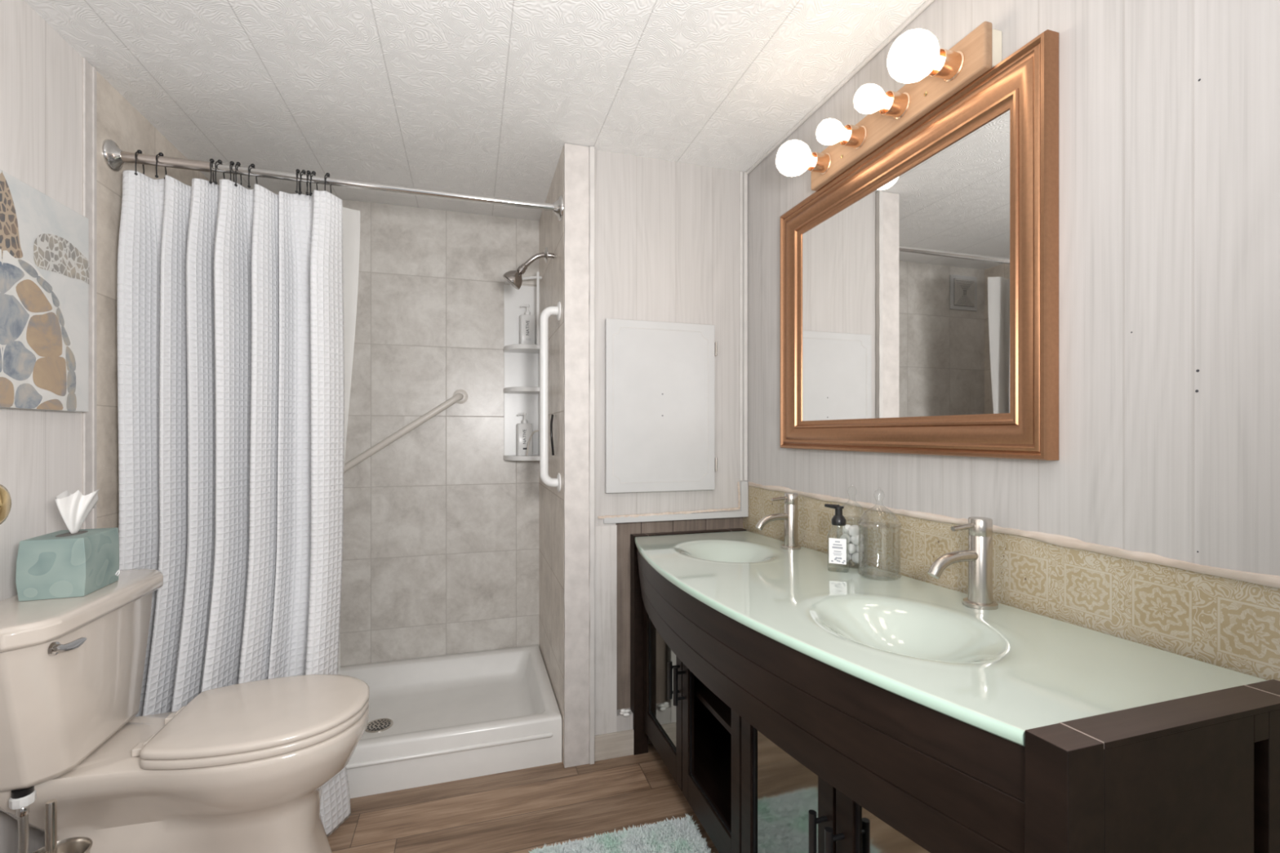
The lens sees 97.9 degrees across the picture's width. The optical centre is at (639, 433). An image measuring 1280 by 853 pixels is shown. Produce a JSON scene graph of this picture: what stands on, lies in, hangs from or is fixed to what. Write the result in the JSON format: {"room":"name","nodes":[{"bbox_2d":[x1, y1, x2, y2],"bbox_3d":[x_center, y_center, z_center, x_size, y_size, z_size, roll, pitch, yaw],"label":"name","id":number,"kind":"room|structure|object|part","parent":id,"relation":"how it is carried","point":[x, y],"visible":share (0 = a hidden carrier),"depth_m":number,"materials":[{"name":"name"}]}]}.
{"room":"bathroom","nodes":[
{"label":"bathroom","id":0,"kind":"room"},
{"bbox_2d":[0,484,11,524],"bbox_3d":[-0.713,0.180,0.319,0.114,2.020,0.785,0,0,-17],"label":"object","id":1,"kind":"structure","parent":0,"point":[5,497],"depth_m":0.67,"materials":[{"name":"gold metal"}]},
{"bbox_2d":[0,0,82,852],"bbox_3d":[-1.263,0.077,0.442,0.100,2.245,2.280,0,0,-17],"label":"wall","id":2,"kind":"structure","parent":0,"point":[41,73],"depth_m":1.38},
{"bbox_2d":[0,168,88,412],"bbox_3d":[-1.435,-0.324,1.236,0.030,0.530,0.601,0,0,-17],"label":"picture","id":3,"kind":"object","parent":2,"relation":"attached to","point":[44,263],"visible":1,"depth_m":1.36},
{"bbox_2d":[96,71,209,528],"bbox_3d":[-1.731,0.077,1.980,0.100,2.245,0.935,0,0,-17],"label":"tiled wall","id":4,"kind":"structure","parent":0,"point":[117,121],"depth_m":1.66,"materials":[{"name":"stone"}]},
{"bbox_2d":[82,57,96,528],"bbox_3d":[-1.552,0.078,1.573,0.006,2.244,0.052,0,0,-17],"label":"trim","id":5,"kind":"structure","parent":4,"relation":"attached to","point":[89,72],"depth_m":1.58,"materials":[{"name":"white wood"}]},
{"bbox_2d":[102,138,563,221],"bbox_3d":[-0.938,-0.834,1.868,1.353,0.088,0.088,0,0,-17],"label":"shower curtain rod","id":6,"kind":"object","parent":4,"relation":"attached to","point":[114,157],"visible":1,"depth_m":1.81,"materials":[{"name":"silver metal"}]},
{"bbox_2d":[134,149,144,175],"bbox_3d":[-1.518,-0.818,1.691,0.012,0.085,0.044,0,0,-12],"label":"curtain hook","id":7,"kind":"object","parent":6,"relation":"hanging from","point":[139,151],"visible":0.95,"depth_m":1.68,"materials":[{"name":"black metal"}]},
{"bbox_2d":[155,152,166,179],"bbox_3d":[-1.466,-0.818,1.707,0.012,0.085,0.044,0,0,-4],"label":"curtain hook","id":8,"kind":"object","parent":6,"relation":"hanging from","point":[159,153],"visible":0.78,"depth_m":1.69,"materials":[{"name":"black metal"}]},
{"bbox_2d":[208,158,214,183],"bbox_3d":[-1.340,-0.818,1.745,0.012,0.085,0.044,0,0,-27],"label":"curtain hook","id":9,"kind":"object","parent":6,"relation":"hanging from","point":[211,160],"visible":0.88,"depth_m":1.73,"materials":[{"name":"black metal"}]},
{"bbox_2d":[213,159,225,184],"bbox_3d":[-1.320,-0.818,1.751,0.012,0.085,0.044,0,0,0],"label":"curtain hook","id":10,"kind":"object","parent":6,"relation":"hanging from","point":[219,161],"visible":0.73,"depth_m":1.73,"materials":[{"name":"black metal"}]},
{"bbox_2d":[229,160,235,182],"bbox_3d":[-1.288,-0.818,1.761,0.012,0.085,0.044,0,0,-21],"label":"curtain hook","id":11,"kind":"object","parent":6,"relation":"hanging from","point":[232,162],"visible":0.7,"depth_m":1.75,"materials":[{"name":"black metal"}]},
{"bbox_2d":[234,161,241,186],"bbox_3d":[-1.272,-0.818,1.766,0.012,0.085,0.044,0,0,-14],"label":"curtain hook","id":12,"kind":"object","parent":6,"relation":"hanging from","point":[237,163],"visible":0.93,"depth_m":1.75,"materials":[{"name":"black metal"}]},
{"bbox_2d":[247,163,257,188],"bbox_3d":[-1.235,-0.818,1.777,0.012,0.085,0.044,0,0,0],"label":"curtain hook","id":13,"kind":"object","parent":6,"relation":"hanging from","point":[251,165],"visible":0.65,"depth_m":1.76,"materials":[{"name":"black metal"}]},
{"bbox_2d":[116,169,351,836],"bbox_3d":[-1.225,0.199,1.679,0.653,1.978,0.307,0,0,-19],"label":"shower curtain","id":14,"kind":"object","parent":13,"relation":"hanging from","point":[230,339],"visible":0.72,"depth_m":1.73,"materials":[{"name":"white fabric"}]},
{"bbox_2d":[337,207,359,675],"bbox_3d":[-1.288,0.113,1.871,0.634,1.795,0.044,0,0,-17],"label":"liner","id":15,"kind":"object","parent":14,"relation":"hanging from","point":[351,218],"visible":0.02,"depth_m":1.95,"materials":[{"name":"white"}]},
{"bbox_2d":[295,168,300,195],"bbox_3d":[-1.113,-0.818,1.814,0.012,0.085,0.044,0,0,-20],"label":"curtain hook","id":16,"kind":"object","parent":6,"relation":"hanging from","point":[297,171],"visible":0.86,"depth_m":1.80,"materials":[{"name":"black metal"}]},
{"bbox_2d":[298,169,308,195],"bbox_3d":[-1.097,-0.818,1.819,0.012,0.085,0.044,0,0,1],"label":"curtain hook","id":17,"kind":"object","parent":6,"relation":"hanging from","point":[303,171],"visible":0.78,"depth_m":1.80,"materials":[{"name":"black metal"}]},
{"bbox_2d":[306,170,311,195],"bbox_3d":[-1.083,-0.818,1.823,0.012,0.085,0.044,0,0,-17],"label":"curtain hook","id":18,"kind":"object","parent":6,"relation":"hanging from","point":[308,172],"visible":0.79,"depth_m":1.81,"materials":[{"name":"black metal"}]},
{"bbox_2d":[309,171,317,195],"bbox_3d":[-1.069,-0.818,1.827,0.012,0.085,0.044,0,0,0],"label":"curtain hook","id":19,"kind":"object","parent":6,"relation":"hanging from","point":[313,173],"visible":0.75,"depth_m":1.81,"materials":[{"name":"black metal"}]},
{"bbox_2d":[324,173,331,193],"bbox_3d":[-1.030,-0.818,1.839,0.012,0.085,0.044,0,0,-1],"label":"curtain hook","id":20,"kind":"object","parent":6,"relation":"hanging from","point":[327,175],"visible":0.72,"depth_m":1.83,"materials":[{"name":"black metal"}]},
{"bbox_2d":[247,188,538,666],"bbox_3d":[-1.200,0.077,2.578,1.465,2.245,0.100,0,0,-17],"label":"wall","id":21,"kind":"structure","parent":0,"point":[441,531],"depth_m":2.60,"materials":[{"name":"tile"}]},
{"bbox_2d":[343,389,467,472],"bbox_3d":[-1.104,0.013,2.521,0.623,0.443,0.067,0,0,-17],"label":"grab bar","id":22,"kind":"object","parent":21,"relation":"attached to","point":[460,396],"visible":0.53,"depth_m":2.51,"materials":[{"name":"beige plastic"}]},
{"bbox_2d":[503,271,542,461],"bbox_3d":[-0.552,-0.309,2.633,0.171,0.878,0.171,0,0,-17],"label":"shower caddy","id":23,"kind":"object","parent":21,"relation":"attached to","point":[521,362],"visible":0.85,"depth_m":2.70,"materials":[{"name":"white plastic"}]},
{"bbox_2d":[503,454,539,461],"bbox_3d":[-0.554,0.114,2.629,0.165,0.022,0.165,0,0,-17],"label":"shelf","id":24,"kind":"object","parent":23,"relation":"attached to","point":[506,457],"depth_m":2.57,"materials":[{"name":"white plastic"}]},
{"bbox_2d":[503,386,539,393],"bbox_3d":[-0.557,-0.206,2.636,0.165,0.022,0.150,0,0,-17],"label":"shelf","id":25,"kind":"object","parent":23,"relation":"attached to","point":[506,389],"depth_m":2.58,"materials":[{"name":"white plastic"}]},
{"bbox_2d":[503,344,539,353],"bbox_3d":[-0.557,-0.403,2.636,0.165,0.022,0.150,0,0,-17],"label":"shelf","id":26,"kind":"object","parent":23,"relation":"attached to","point":[508,348],"depth_m":2.60,"materials":[{"name":"white plastic"}]},
{"bbox_3d":[-0.559,-0.725,2.623,0.216,0.012,0.044,0,0,27],"label":"rail","id":27,"kind":"part","parent":23,"relation":"part of","materials":[{"name":"white plastic"}]},
{"bbox_2d":[516,412,533,455],"bbox_3d":[-0.550,0.001,2.660,0.072,0.204,0.045,0,0,-20],"label":"pump bottle","id":28,"kind":"object","parent":23,"relation":"on","point":[524,430],"visible":0.98,"depth_m":2.64,"materials":[{"name":"white plastic"}]},
{"bbox_2d":[519,304,535,344],"bbox_3d":[-0.538,-0.516,2.669,0.072,0.204,0.045,0,0,-23],"label":"pump bottle","id":29,"kind":"object","parent":23,"relation":"on","point":[526,321],"visible":0.92,"depth_m":2.65,"materials":[{"name":"white plastic"}]},
{"bbox_2d":[526,430,538,455],"bbox_3d":[-0.494,0.041,2.567,0.060,0.119,0.007,0,0,-17],"label":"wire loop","id":30,"kind":"object","parent":23,"relation":"on","point":[535,431],"visible":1,"depth_m":2.56,"materials":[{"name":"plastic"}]},
{"bbox_3d":[-0.472,-0.579,2.580,0.012,0.338,0.012,0,0,-17],"label":"post","id":31,"kind":"part","parent":23,"relation":"part of","materials":[{"name":"white plastic"}]},
{"bbox_2d":[23,0,927,221],"bbox_3d":[-0.349,-1.075,1.208,2.295,0.060,3.215,0,0,-17],"label":"ceiling","id":32,"kind":"structure","parent":0,"point":[478,97],"depth_m":1.62,"materials":[{"name":"paint"}]},
{"bbox_2d":[327,742,719,852],"bbox_3d":[-0.349,1.230,1.208,2.295,0.060,3.215,0,0,-17],"label":"floor","id":33,"kind":"structure","parent":0,"point":[522,811],"depth_m":1.78,"materials":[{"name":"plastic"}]},
{"bbox_2d":[32,799,92,852],"bbox_3d":[-1.169,0.967,1.113,0.110,0.467,0.110,0,0,-17],"label":"toilet brush","id":34,"kind":"object","parent":33,"relation":"on","point":[77,844],"visible":1,"depth_m":1.12,"materials":[{"name":"silver metal"}]},
{"bbox_3d":[-1.176,0.906,1.113,0.017,0.347,0.017,0,0,-17],"label":"handle","id":35,"kind":"part","parent":34,"relation":"part of","materials":[{"name":"silver metal"}]},
{"bbox_2d":[0,568,369,852],"bbox_3d":[-1.092,0.787,1.387,0.761,0.825,0.524,0,0,-17],"label":"toilet","id":36,"kind":"object","parent":33,"relation":"on","point":[244,767],"visible":0.95,"depth_m":1.28,"materials":[{"name":"beige ceramic"}]},
{"bbox_2d":[8,786,36,852],"bbox_3d":[-1.336,0.913,1.125,0.161,0.349,0.047,0,0,-34],"label":"supply hose","id":37,"kind":"object","parent":36,"relation":"hanging from","point":[20,800],"visible":0.96,"depth_m":1.16,"materials":[{"name":"silver plastic"}]},
{"bbox_3d":[-1.212,0.446,1.182,0.016,0.032,0.090,0,0,-17],"label":"flush lever","id":38,"kind":"part","parent":36,"relation":"part of","materials":[{"name":"silver metal"}]},
{"bbox_2d":[15,488,119,601],"bbox_3d":[-1.365,0.256,1.355,0.124,0.238,0.200,0,0,-20],"label":"tissue box","id":39,"kind":"object","parent":36,"relation":"on","point":[73,562],"visible":1,"depth_m":1.28,"materials":[{"name":"teal cardboard"}]},
{"bbox_3d":[-1.358,0.581,1.306,0.191,0.315,0.484,0,0,-17],"label":"tank","id":40,"kind":"part","parent":36,"relation":"part of","materials":[{"name":"beige ceramic"}]},
{"bbox_3d":[-1.353,0.399,1.308,0.216,0.048,0.524,0,0,-17],"label":"tank lid","id":41,"kind":"part","parent":36,"relation":"part of","materials":[{"name":"beige ceramic"}]},
{"bbox_3d":[-1.069,0.971,1.394,0.710,0.459,0.384,0,0,-17],"label":"bowl","id":42,"kind":"part","parent":36,"relation":"part of","materials":[{"name":"beige ceramic"}]},
{"bbox_3d":[-0.940,0.729,1.433,0.440,0.020,0.380,0,0,-17],"label":"seat","id":43,"kind":"part","parent":36,"relation":"part of","materials":[{"name":"beige plastic"}]},
{"bbox_3d":[-0.939,0.706,1.434,0.442,0.022,0.381,0,0,-17],"label":"lid","id":44,"kind":"part","parent":36,"relation":"part of","materials":[{"name":"beige plastic"}]},
{"bbox_2d":[340,644,562,798],"bbox_3d":[-1.034,1.117,2.187,1.348,0.167,0.738,0,0,-17],"label":"shower pan","id":45,"kind":"object","parent":33,"relation":"on","point":[436,719],"visible":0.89,"depth_m":2.21,"materials":[{"name":"white plastic"}]},
{"bbox_2d":[528,813,714,852],"bbox_3d":[0.044,1.187,1.260,0.525,0.026,0.853,0,0,-17],"label":"bath mat","id":46,"kind":"object","parent":33,"relation":"on","point":[675,836],"visible":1,"depth_m":1.61,"materials":[{"name":"teal fabric"}]},
{"bbox_2d":[630,528,1279,852],"bbox_3d":[0.381,0.767,1.409,0.552,0.866,1.614,0,0,-17],"label":"vanity cabinet","id":47,"kind":"object","parent":33,"relation":"on","point":[773,747],"visible":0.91,"depth_m":0.79,"materials":[{"name":"brown wood"}]},
{"bbox_3d":[-0.003,0.790,2.111,0.056,0.819,0.047,0,0,-17],"label":"leg","id":48,"kind":"part","parent":47,"relation":"part of","materials":[{"name":"brown wood"}]},
{"bbox_3d":[0.080,0.838,1.903,0.020,0.531,0.384,0,0,-17],"label":"door","id":49,"kind":"part","parent":47,"relation":"part of","materials":[{"name":"brown wood"}]},
{"bbox_3d":[0.081,0.820,1.904,0.003,0.404,0.292,0,0,-17],"label":"pane","id":50,"kind":"part","parent":47,"relation":"part of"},
{"bbox_3d":[0.105,0.763,1.731,0.038,0.113,0.014,0,0,-17],"label":"handle","id":51,"kind":"part","parent":47,"relation":"part of","materials":[{"name":"black plastic"}]},
{"bbox_3d":[0.118,0.763,1.688,0.038,0.113,0.014,0,0,-17],"label":"handle","id":52,"kind":"part","parent":47,"relation":"part of","materials":[{"name":"black plastic"}]},
{"bbox_3d":[0.189,0.385,2.169,0.343,0.008,0.043,0,0,-17],"label":"rail","id":53,"kind":"part","parent":47,"relation":"part of","materials":[{"name":"brown wood"}]},
{"bbox_3d":[0.195,0.833,1.536,0.020,0.538,0.374,0,0,-17],"label":"door","id":54,"kind":"part","parent":47,"relation":"part of","materials":[{"name":"brown wood"}]},
{"bbox_2d":[693,675,731,734],"bbox_3d":[0.339,0.790,1.777,0.377,0.028,0.745,0,0,-17],"label":"shelf","id":55,"kind":"object","parent":47,"relation":"attached to","point":[720,710],"depth_m":1.61,"materials":[{"name":"brown wood"}]},
{"bbox_3d":[0.386,0.790,2.229,0.065,0.819,0.047,0,0,-17],"label":"leg","id":56,"kind":"part","parent":47,"relation":"part of","materials":[{"name":"brown wood"}]},
{"bbox_3d":[0.308,0.809,1.183,0.003,0.415,0.260,0,0,-17],"label":"pane","id":57,"kind":"part","parent":47,"relation":"part of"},
{"bbox_3d":[0.307,0.829,1.182,0.020,0.545,0.352,0,0,-17],"label":"door","id":58,"kind":"part","parent":47,"relation":"part of","materials":[{"name":"brown wood"}]},
{"bbox_3d":[0.327,0.751,1.026,0.037,0.116,0.014,0,0,-17],"label":"handle","id":59,"kind":"part","parent":47,"relation":"part of","materials":[{"name":"black plastic"}]},
{"bbox_3d":[0.342,0.751,0.980,0.037,0.116,0.014,0,0,-17],"label":"handle","id":60,"kind":"part","parent":47,"relation":"part of","materials":[{"name":"grey metal"}]},
{"bbox_3d":[0.418,0.823,0.830,0.019,0.553,0.372,0,0,-17],"label":"door","id":61,"kind":"part","parent":47,"relation":"part of","materials":[{"name":"brown wood"}]},
{"bbox_3d":[0.419,0.804,0.830,0.003,0.421,0.280,0,0,-17],"label":"pane","id":62,"kind":"part","parent":47,"relation":"part of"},
{"bbox_2d":[634,530,1267,746],"bbox_3d":[0.377,0.401,1.409,0.560,0.123,1.514,0,0,-17],"label":"countertop","id":63,"kind":"structure","parent":47,"relation":"on","point":[1005,672],"depth_m":0.98,"materials":[{"name":"green"}]},
{"bbox_2d":[755,493,800,550],"bbox_3d":[0.445,0.283,1.797,0.162,0.178,0.062,0,0,-20],"label":"faucet","id":64,"kind":"object","parent":63,"relation":"on","point":[790,516],"visible":1,"depth_m":1.79,"materials":[{"name":"silver metal"}]},
{"bbox_3d":[0.422,0.282,1.788,0.114,0.052,0.022,0,0,-20],"label":"spout","id":65,"kind":"part","parent":64,"relation":"part of","materials":[{"name":"silver metal"}]},
{"bbox_3d":[0.449,0.210,1.798,0.055,0.014,0.010,0,0,-20],"label":"lever","id":66,"kind":"part","parent":64,"relation":"part of","materials":[{"name":"silver metal"}]},
{"bbox_2d":[824,503,849,571],"bbox_3d":[0.522,0.275,1.481,0.063,0.173,0.053,0,0,26],"label":"soap dispenser","id":67,"kind":"object","parent":63,"relation":"on","point":[837,548],"visible":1,"depth_m":1.46,"materials":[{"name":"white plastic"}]},
{"bbox_2d":[831,541,845,563],"bbox_3d":[0.517,0.309,1.454,0.036,0.057,0.001,0,0,26],"label":"print","id":68,"kind":"object","parent":67,"relation":"attached to","point":[836,557],"depth_m":1.45},
{"bbox_2d":[827,527,849,571],"bbox_3d":[0.527,0.300,1.480,0.052,0.122,0.052,0,0,26],"label":"bottle","id":69,"kind":"object","parent":67,"relation":"attached to","point":[837,548],"depth_m":1.46,"materials":[{"name":"clear plastic"}]},
{"bbox_2d":[835,486,868,566],"bbox_3d":[0.584,0.251,1.536,0.086,0.223,0.086,0,0,-17],"label":"glass jar","id":70,"kind":"object","parent":63,"relation":"on","point":[847,517],"visible":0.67,"depth_m":1.52,"materials":[{"name":"clear glass"}]},
{"bbox_2d":[840,533,850,544],"bbox_3d":[0.564,0.289,1.532,0.028,0.029,0.028,0,0,25],"label":"ball","id":71,"kind":"object","parent":70,"relation":"in","point":[844,535],"visible":0.61,"depth_m":1.52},
{"bbox_2d":[842,524,850,534],"bbox_3d":[0.574,0.266,1.543,0.028,0.029,0.029,0,0,12],"label":"ball","id":72,"kind":"object","parent":70,"relation":"in","point":[844,531],"visible":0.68,"depth_m":1.53,"materials":[{"name":"white stone"}]},
{"bbox_2d":[846,552,851,562],"bbox_3d":[0.564,0.338,1.530,0.028,0.029,0.028,0,0,19],"label":"ball","id":73,"kind":"object","parent":70,"relation":"in","point":[846,553],"visible":0.25,"depth_m":1.52,"materials":[{"name":"white stone"}]},
{"bbox_2d":[846,543,856,554],"bbox_3d":[0.574,0.313,1.519,0.028,0.029,0.029,0,0,-10],"label":"ball","id":74,"kind":"object","parent":70,"relation":"in","point":[852,547],"visible":0.73,"depth_m":1.51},
{"bbox_2d":[848,525,858,536],"bbox_3d":[0.583,0.266,1.524,0.028,0.029,0.029,0,0,-41],"label":"ball","id":75,"kind":"object","parent":70,"relation":"in","point":[853,531],"visible":0.94,"depth_m":1.51,"materials":[{"name":"white stone"}]},
{"bbox_3d":[0.584,0.186,1.536,0.086,0.094,0.086,0,0,-17],"label":"jar lid","id":76,"kind":"part","parent":70,"relation":"part of","materials":[{"name":"clear glass"}]},
{"bbox_2d":[850,535,862,545],"bbox_3d":[0.589,0.289,1.517,0.029,0.028,0.029,0,0,-36],"label":"ball","id":77,"kind":"object","parent":70,"relation":"in","point":[855,540],"visible":0.95,"depth_m":1.51,"materials":[{"name":"white stone"}]},
{"bbox_2d":[851,552,862,563],"bbox_3d":[0.590,0.338,1.517,0.028,0.028,0.028,0,0,26],"label":"ball","id":78,"kind":"object","parent":70,"relation":"in","point":[855,556],"visible":0.89,"depth_m":1.51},
{"bbox_2d":[855,542,865,553],"bbox_3d":[0.601,0.313,1.526,0.028,0.030,0.029,0,0,40],"label":"ball","id":79,"kind":"object","parent":70,"relation":"in","point":[862,546],"visible":0.68,"depth_m":1.51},
{"bbox_2d":[857,533,864,542],"bbox_3d":[0.604,0.289,1.541,0.029,0.029,0.028,0,0,-5],"label":"ball","id":80,"kind":"object","parent":70,"relation":"in","point":[861,535],"visible":0.27,"depth_m":1.53,"materials":[{"name":"white stone"}]},
{"bbox_2d":[857,488,902,579],"bbox_3d":[0.603,0.247,1.404,0.103,0.223,0.103,0,0,-17],"label":"glass jar","id":81,"kind":"object","parent":63,"relation":"on","point":[868,524],"visible":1,"depth_m":1.40,"materials":[{"name":"clear glass"}]},
{"bbox_3d":[0.603,0.182,1.404,0.103,0.094,0.103,0,0,-17],"label":"jar lid","id":82,"kind":"part","parent":81,"relation":"part of","materials":[{"name":"clear glass"}]},
{"bbox_2d":[927,516,998,609],"bbox_3d":[0.648,0.262,1.124,0.162,0.178,0.062,0,0,-18],"label":"faucet","id":83,"kind":"object","parent":63,"relation":"on","point":[979,555],"visible":1,"depth_m":1.12,"materials":[{"name":"silver metal"}]},
{"bbox_3d":[0.625,0.261,1.117,0.114,0.052,0.022,0,0,-18],"label":"spout","id":84,"kind":"part","parent":83,"relation":"part of","materials":[{"name":"silver metal"}]},
{"bbox_3d":[0.653,0.189,1.126,0.055,0.014,0.010,0,0,-18],"label":"lever","id":85,"kind":"part","parent":83,"relation":"part of","materials":[{"name":"silver metal"}]},
{"bbox_3d":[0.469,0.767,0.617,0.054,0.866,0.048,0,0,-17],"label":"leg","id":86,"kind":"part","parent":47,"relation":"part of","materials":[{"name":"brown wood"}]},
{"bbox_3d":[0.653,0.338,0.673,0.331,0.008,0.048,0,0,-17],"label":"rail","id":87,"kind":"part","parent":47,"relation":"part of","materials":[{"name":"brown wood"}]},
{"bbox_3d":[0.654,0.723,0.671,0.332,0.764,0.041,0,0,-17],"label":"panel","id":88,"kind":"part","parent":47,"relation":"part of","materials":[{"name":"brown wood"}]},
{"bbox_3d":[0.843,0.767,0.731,0.063,0.866,0.048,0,0,-17],"label":"leg","id":89,"kind":"part","parent":47,"relation":"part of","materials":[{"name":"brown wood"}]},
{"bbox_2d":[538,145,748,764],"bbox_3d":[-0.045,0.077,2.534,0.742,2.245,0.855,0,0,-17],"label":"wall","id":90,"kind":"structure","parent":0,"point":[667,233],"depth_m":2.15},
{"bbox_2d":[502,247,554,289],"bbox_3d":[-0.444,-0.662,2.226,0.204,0.170,0.081,0,0,-1],"label":"showerhead","id":91,"kind":"object","parent":90,"relation":"attached to","point":[514,278],"visible":1,"depth_m":2.22,"materials":[{"name":"metal"}]},
{"bbox_3d":[-0.405,-0.695,2.236,0.125,0.063,0.022,0,0,-8],"label":"arm","id":92,"kind":"part","parent":91,"relation":"part of","materials":[{"name":"metal"}]},
{"bbox_2d":[539,301,560,492],"bbox_3d":[-0.341,-0.140,2.102,0.074,0.722,0.072,0,0,-17],"label":"grab bar","id":93,"kind":"object","parent":90,"relation":"attached to","point":[548,312],"visible":1,"depth_m":2.08,"materials":[{"name":"white plastic"}]},
{"bbox_2d":[550,414,554,455],"bbox_3d":[-0.348,0.004,2.216,0.015,0.164,0.044,0,0,0],"label":"strip","id":94,"kind":"object","parent":90,"relation":"attached to","point":[552,415],"visible":1,"depth_m":2.20,"materials":[{"name":"black plastic"}]},
{"bbox_2d":[589,146,595,764],"bbox_3d":[-0.177,0.079,2.035,0.020,2.243,0.024,0,0,-17],"label":"trim","id":95,"kind":"structure","parent":90,"relation":"attached to","point":[592,268],"depth_m":2.02,"materials":[{"name":"white paint"}]},
{"bbox_2d":[594,728,633,761],"bbox_3d":[-0.089,1.154,2.069,0.166,0.092,0.010,0,0,-17],"label":"baseboard","id":96,"kind":"structure","parent":90,"relation":"attached to","point":[619,744],"depth_m":2.06,"materials":[{"name":"beige wood"}]},
{"bbox_2d":[563,143,589,768],"bbox_3d":[-0.230,0.079,2.022,0.093,2.243,0.018,0,0,-17],"label":"trim","id":97,"kind":"structure","parent":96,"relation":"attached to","point":[576,157],"depth_m":2.01,"materials":[{"name":"white wood"}]},
{"bbox_2d":[594,524,617,735],"bbox_3d":[-0.129,0.724,2.060,0.088,0.767,0.004,0,0,-17],"label":"trim","id":98,"kind":"structure","parent":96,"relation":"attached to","point":[605,536],"depth_m":2.06,"materials":[{"name":"white paint"}]},
{"bbox_2d":[619,708,631,716],"bbox_3d":[-0.055,1.038,2.077,0.045,0.029,0.021,0,0,-17],"label":"paper scrap","id":99,"kind":"object","parent":90,"relation":"attached to","point":[625,712],"visible":1,"depth_m":2.07,"materials":[{"name":"white paper"}]},
{"bbox_2d":[604,318,717,493],"bbox_3d":[0.087,-0.102,2.112,0.448,0.640,0.029,0,0,-17],"label":"access panel","id":100,"kind":"object","parent":90,"relation":"attached to","point":[660,376],"visible":1,"depth_m":2.10,"materials":[{"name":"white paint"}]},
{"bbox_2d":[597,507,738,518],"bbox_3d":[0.118,0.304,2.131,0.570,0.022,0.006,0,0,-17],"label":"trim","id":101,"kind":"structure","parent":90,"relation":"attached to","point":[731,508],"depth_m":2.13,"materials":[{"name":"wood"}]},
{"bbox_2d":[603,511,747,524],"bbox_3d":[0.148,0.320,2.142,0.590,0.024,0.007,0,0,-17],"label":"trim","id":102,"kind":"structure","parent":90,"relation":"attached to","point":[734,513],"depth_m":2.14,"materials":[{"name":"white paint"}]},
{"bbox_2d":[737,481,740,509],"bbox_3d":[0.394,0.246,2.215,0.013,0.108,0.005,0,0,-17],"label":"trim","id":103,"kind":"structure","parent":90,"relation":"attached to","point":[738,484],"depth_m":2.21,"materials":[{"name":"wood"}]},
{"bbox_2d":[739,171,747,480],"bbox_3d":[0.413,-0.427,2.222,0.034,1.231,0.008,0,0,-17],"label":"trim","id":104,"kind":"structure","parent":90,"relation":"attached to","point":[745,175],"depth_m":2.22,"materials":[{"name":"white paint"}]},
{"bbox_2d":[740,481,747,511],"bbox_3d":[0.416,0.250,2.224,0.030,0.120,0.007,0,0,-17],"label":"trim","id":105,"kind":"structure","parent":90,"relation":"attached to","point":[744,485],"depth_m":2.22,"materials":[{"name":"white paint"}]},
{"bbox_2d":[742,0,1279,680],"bbox_3d":[0.713,0.077,1.479,0.104,2.245,3.115,0,0,-17],"label":"wall","id":106,"kind":"structure","parent":0,"point":[1169,110],"depth_m":0.93,"materials":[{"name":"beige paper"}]},
{"bbox_2d":[746,0,934,174],"bbox_3d":[0.769,-1.039,1.101,0.010,0.012,2.360,0,0,-17],"label":"trim","id":107,"kind":"structure","parent":106,"relation":"attached to","point":[928,2],"depth_m":1.61,"materials":[{"name":"white paint"}]},
{"bbox_2d":[775,21,1001,191],"bbox_3d":[0.567,-0.800,1.419,0.212,0.096,0.614,0,0,-17],"label":"vanity light","id":108,"kind":"object","parent":106,"relation":"attached to","point":[931,75],"visible":1,"depth_m":1.31,"materials":[{"name":"beige paint"}]},
{"bbox_3d":[0.460,-0.800,1.626,0.127,0.096,0.096,0,0,-17],"label":"bulb","id":109,"kind":"part","parent":108,"relation":"part of","materials":[{"name":"white glass"}]},
{"bbox_3d":[0.518,-0.800,1.484,0.098,0.062,0.062,0,0,-17],"label":"bulb","id":110,"kind":"part","parent":108,"relation":"part of","materials":[{"name":"white glass"}]},
{"bbox_3d":[0.562,-0.800,1.338,0.098,0.062,0.062,0,0,-17],"label":"bulb","id":111,"kind":"part","parent":108,"relation":"part of","materials":[{"name":"white glass"}]},
{"bbox_3d":[0.593,-0.800,1.188,0.127,0.096,0.096,0,0,-17],"label":"bulb","id":112,"kind":"part","parent":108,"relation":"part of","materials":[{"name":"white glass"}]},
{"bbox_2d":[780,29,1058,460],"bbox_3d":[0.636,-0.352,1.492,0.034,0.805,0.935,0,0,-17],"label":"wall mirror","id":113,"kind":"object","parent":106,"relation":"attached to","point":[919,284],"visible":1,"depth_m":1.30,"materials":[{"name":"orange metal"}]},
{"bbox_3d":[0.649,-0.352,1.496,0.004,0.635,0.765,0,0,-17],"label":"glass","id":114,"kind":"part","parent":113,"relation":"part of","materials":[{"name":"silver mirror"}]},
{"bbox_2d":[748,481,1279,588],"bbox_3d":[0.693,0.200,1.361,0.006,0.025,1.800,0,0,-17],"label":"trim","id":115,"kind":"structure","parent":106,"relation":"attached to","point":[1271,580],"depth_m":1.01,"materials":[{"name":"wood"}]}
]}

